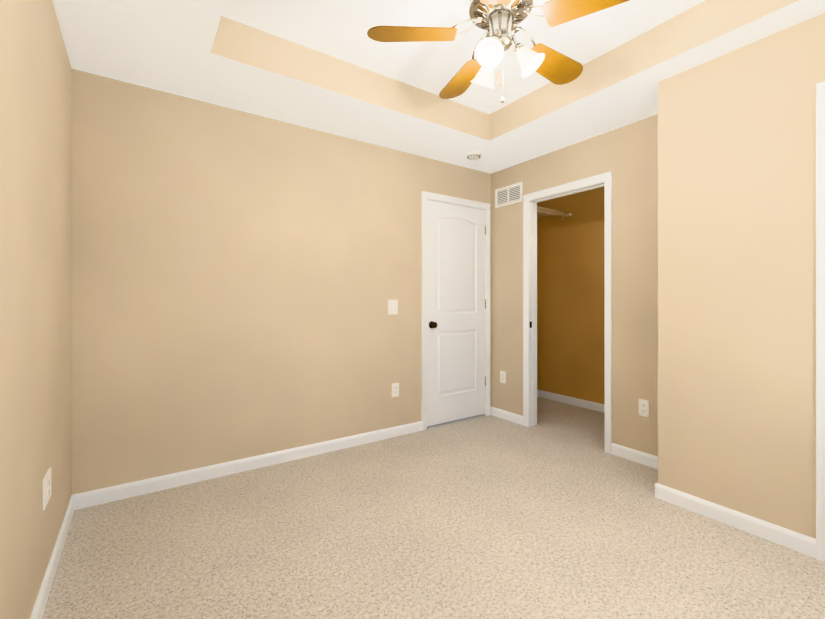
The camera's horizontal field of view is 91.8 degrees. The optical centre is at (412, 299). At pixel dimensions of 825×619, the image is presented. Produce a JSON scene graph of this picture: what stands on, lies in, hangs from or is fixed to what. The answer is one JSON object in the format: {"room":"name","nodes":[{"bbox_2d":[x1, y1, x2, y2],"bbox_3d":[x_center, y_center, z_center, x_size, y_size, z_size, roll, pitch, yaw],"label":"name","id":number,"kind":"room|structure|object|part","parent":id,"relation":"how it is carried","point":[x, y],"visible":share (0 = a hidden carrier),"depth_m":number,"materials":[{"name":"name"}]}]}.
{"room":"empty bedroom","nodes":[
{"label":"empty bedroom","id":0,"kind":"room"},
{"bbox_2d":[0,0,71,618],"bbox_3d":[-0.954,-0.060,0.752,0.120,2.440,3.460,0,0,-35],"label":"wall","id":1,"kind":"structure","parent":0,"point":[35,255],"depth_m":1.40,"materials":[{"name":"beige paint"}]},
{"bbox_2d":[43,467,50,510],"bbox_3d":[-1.456,0.750,1.596,0.009,0.118,0.150,0,0,-35],"label":"electrical outlet","id":2,"kind":"object","parent":1,"relation":"attached to","point":[46,487],"visible":1,"depth_m":1.58,"materials":[{"name":"white plastic"}]},
{"bbox_2d":[30,494,77,618],"bbox_3d":[-0.933,1.119,0.839,0.013,0.083,3.340,0,0,-34],"label":"baseboard","id":3,"kind":"structure","parent":1,"relation":"attached to","point":[40,604],"depth_m":1.68,"materials":[{"name":"white wood"}]},
{"bbox_2d":[72,69,490,494],"bbox_3d":[-0.628,-0.060,3.148,3.370,2.440,0.120,0,0,-35],"label":"wall","id":4,"kind":"structure","parent":0,"point":[240,279],"depth_m":2.67,"materials":[{"name":"beige paint"}]},
{"bbox_2d":[78,421,421,508],"bbox_3d":[-0.887,1.119,2.890,2.353,0.083,0.013,0,0,-34],"label":"baseboard","id":5,"kind":"structure","parent":4,"relation":"attached to","point":[127,490],"depth_m":2.66,"materials":[{"name":"white wood"}]},
{"bbox_2d":[388,300,397,314],"bbox_3d":[-0.163,0.060,3.387,0.095,0.125,0.012,0,0,-35],"label":"switch plate","id":6,"kind":"object","parent":4,"relation":"attached to","point":[392,306],"visible":1,"depth_m":3.38,"materials":[{"name":"white plastic"}]},
{"bbox_2d":[392,382,398,396],"bbox_3d":[-0.144,0.765,3.402,0.072,0.118,0.009,0,0,-35],"label":"electrical outlet","id":7,"kind":"object","parent":4,"relation":"attached to","point":[395,389],"visible":1,"depth_m":3.40,"materials":[{"name":"white plastic"}]},
{"bbox_2d":[427,200,484,426],"bbox_3d":[0.433,0.119,3.792,0.735,2.042,0.099,0,0,-35],"label":"bedroom door","id":8,"kind":"structure","parent":4,"relation":"in","point":[455,312],"depth_m":3.79,"materials":[{"name":"white wood"}]},
{"bbox_3d":[0.171,0.225,3.608,0.094,0.066,0.094,0,0,-34],"label":"knob","id":9,"kind":"part","parent":8,"relation":"part of","materials":[{"name":"brown metal"}]},
{"bbox_2d":[421,191,490,430],"bbox_3d":[0.398,0.097,3.844,0.844,2.127,0.140,0,0,-35],"label":"door frame","id":10,"kind":"structure","parent":4,"relation":"attached to","point":[425,196],"depth_m":3.60,"materials":[{"name":"white wood"}]},
{"bbox_2d":[42,397,824,618],"bbox_3d":[0.705,1.185,2.214,4.870,0.050,4.350,0,0,-35],"label":"floor","id":11,"kind":"structure","parent":0,"point":[556,512],"depth_m":1.90,"materials":[{"name":"beige carpet"}]},
{"bbox_2d":[52,0,824,173],"bbox_3d":[0.759,-1.435,2.117,4.490,0.310,3.770,0,0,-35],"label":"ceiling","id":12,"kind":"structure","parent":0,"point":[330,66],"depth_m":2.29,"materials":[{"name":"white paint"}]},
{"bbox_2d":[466,151,481,159],"bbox_3d":[0.539,-1.262,3.513,0.134,0.035,0.134,0,0,-35],"label":"smoke detector","id":13,"kind":"object","parent":12,"relation":"attached to","point":[474,155],"visible":1,"depth_m":3.48,"materials":[{"name":"white plastic"}]},
{"bbox_2d":[367,0,629,102],"bbox_3d":[0.421,-1.155,1.795,1.088,0.630,1.125,0,0,-35],"label":"fan","id":14,"kind":"object","parent":12,"relation":"hanging from","point":[498,21],"visible":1,"depth_m":1.74,"materials":[{"name":"brown wood"}]},
{"bbox_2d":[537,187,603,403],"bbox_3d":[1.297,-0.060,3.501,0.004,2.440,2.100,0,0,-34],"label":"wall","id":15,"kind":"structure","parent":0,"point":[570,306],"depth_m":3.39,"materials":[{"name":"brown paint"}]},
{"bbox_2d":[537,206,571,218],"bbox_3d":[1.266,-0.934,4.360,0.910,0.093,0.448,0,0,-35],"label":"wire closet shelf","id":16,"kind":"object","parent":15,"relation":"attached to","point":[549,212],"visible":0.48,"depth_m":4.40,"materials":[{"name":"beige metal"}]},
{"bbox_2d":[539,390,603,412],"bbox_3d":[2.049,1.119,4.017,0.013,0.083,1.900,0,0,-34],"label":"baseboard","id":17,"kind":"structure","parent":15,"relation":"attached to","point":[595,406],"depth_m":4.42,"materials":[{"name":"white wood"}]},
{"bbox_2d":[491,114,657,455],"bbox_3d":[1.728,-0.060,2.783,0.100,2.440,3.770,0,0,-35],"label":"wall","id":18,"kind":"structure","parent":0,"point":[627,156],"depth_m":2.97,"materials":[{"name":"beige paint"}]},
{"bbox_2d":[500,371,505,383],"bbox_3d":[0.883,0.755,3.916,0.009,0.118,0.072,0,0,-35],"label":"electrical outlet","id":19,"kind":"object","parent":18,"relation":"attached to","point":[502,376],"visible":1,"depth_m":3.91,"materials":[{"name":"white plastic"}]},
{"bbox_2d":[490,406,522,424],"bbox_3d":[0.909,1.119,3.874,0.013,0.083,0.423,0,0,-34],"label":"baseboard","id":20,"kind":"structure","parent":18,"relation":"attached to","point":[496,412],"depth_m":3.86,"materials":[{"name":"white wood"}]},
{"bbox_2d":[495,182,522,207],"bbox_3d":[0.924,-1.008,3.857,0.008,0.185,0.340,0,0,-35],"label":"air vent","id":21,"kind":"object","parent":18,"relation":"in","point":[509,195],"visible":1,"depth_m":3.85,"materials":[{"name":"white metal"}]},
{"bbox_2d":[523,172,611,453],"bbox_3d":[1.313,0.118,3.389,0.108,2.083,0.763,0,0,-35],"label":"door frame","id":22,"kind":"structure","parent":18,"relation":"attached to","point":[532,312],"depth_m":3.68,"materials":[{"name":"white wood"}]},
{"bbox_2d":[611,443,657,468],"bbox_3d":[1.647,1.119,2.801,0.013,0.083,0.513,0,0,-34],"label":"baseboard","id":23,"kind":"structure","parent":18,"relation":"attached to","point":[637,456],"depth_m":2.87,"materials":[{"name":"white wood"}]},
{"bbox_2d":[639,399,648,416],"bbox_3d":[1.633,0.763,2.825,0.009,0.118,0.072,0,0,-35],"label":"electrical outlet","id":24,"kind":"object","parent":18,"relation":"attached to","point":[643,407],"visible":1,"depth_m":2.82,"materials":[{"name":"white plastic"}]},
{"bbox_2d":[658,12,824,538],"bbox_3d":[2.064,-0.060,1.825,0.430,2.440,1.570,0,0,-35],"label":"wall","id":25,"kind":"structure","parent":0,"point":[736,279],"depth_m":2.02,"materials":[{"name":"beige paint"}]},
{"bbox_2d":[655,483,815,558],"bbox_3d":[1.622,1.119,2.077,0.013,0.083,0.680,0,0,-34],"label":"baseboard","id":26,"kind":"structure","parent":25,"relation":"attached to","point":[790,539],"depth_m":2.02,"materials":[{"name":"white wood"}]},
{"bbox_2d":[816,81,824,561],"bbox_3d":[2.053,0.097,1.446,0.018,2.127,0.848,0,0,-35],"label":"door frame","id":27,"kind":"structure","parent":25,"relation":"attached to","point":[820,321],"depth_m":1.78,"materials":[{"name":"white wood"}]}
]}

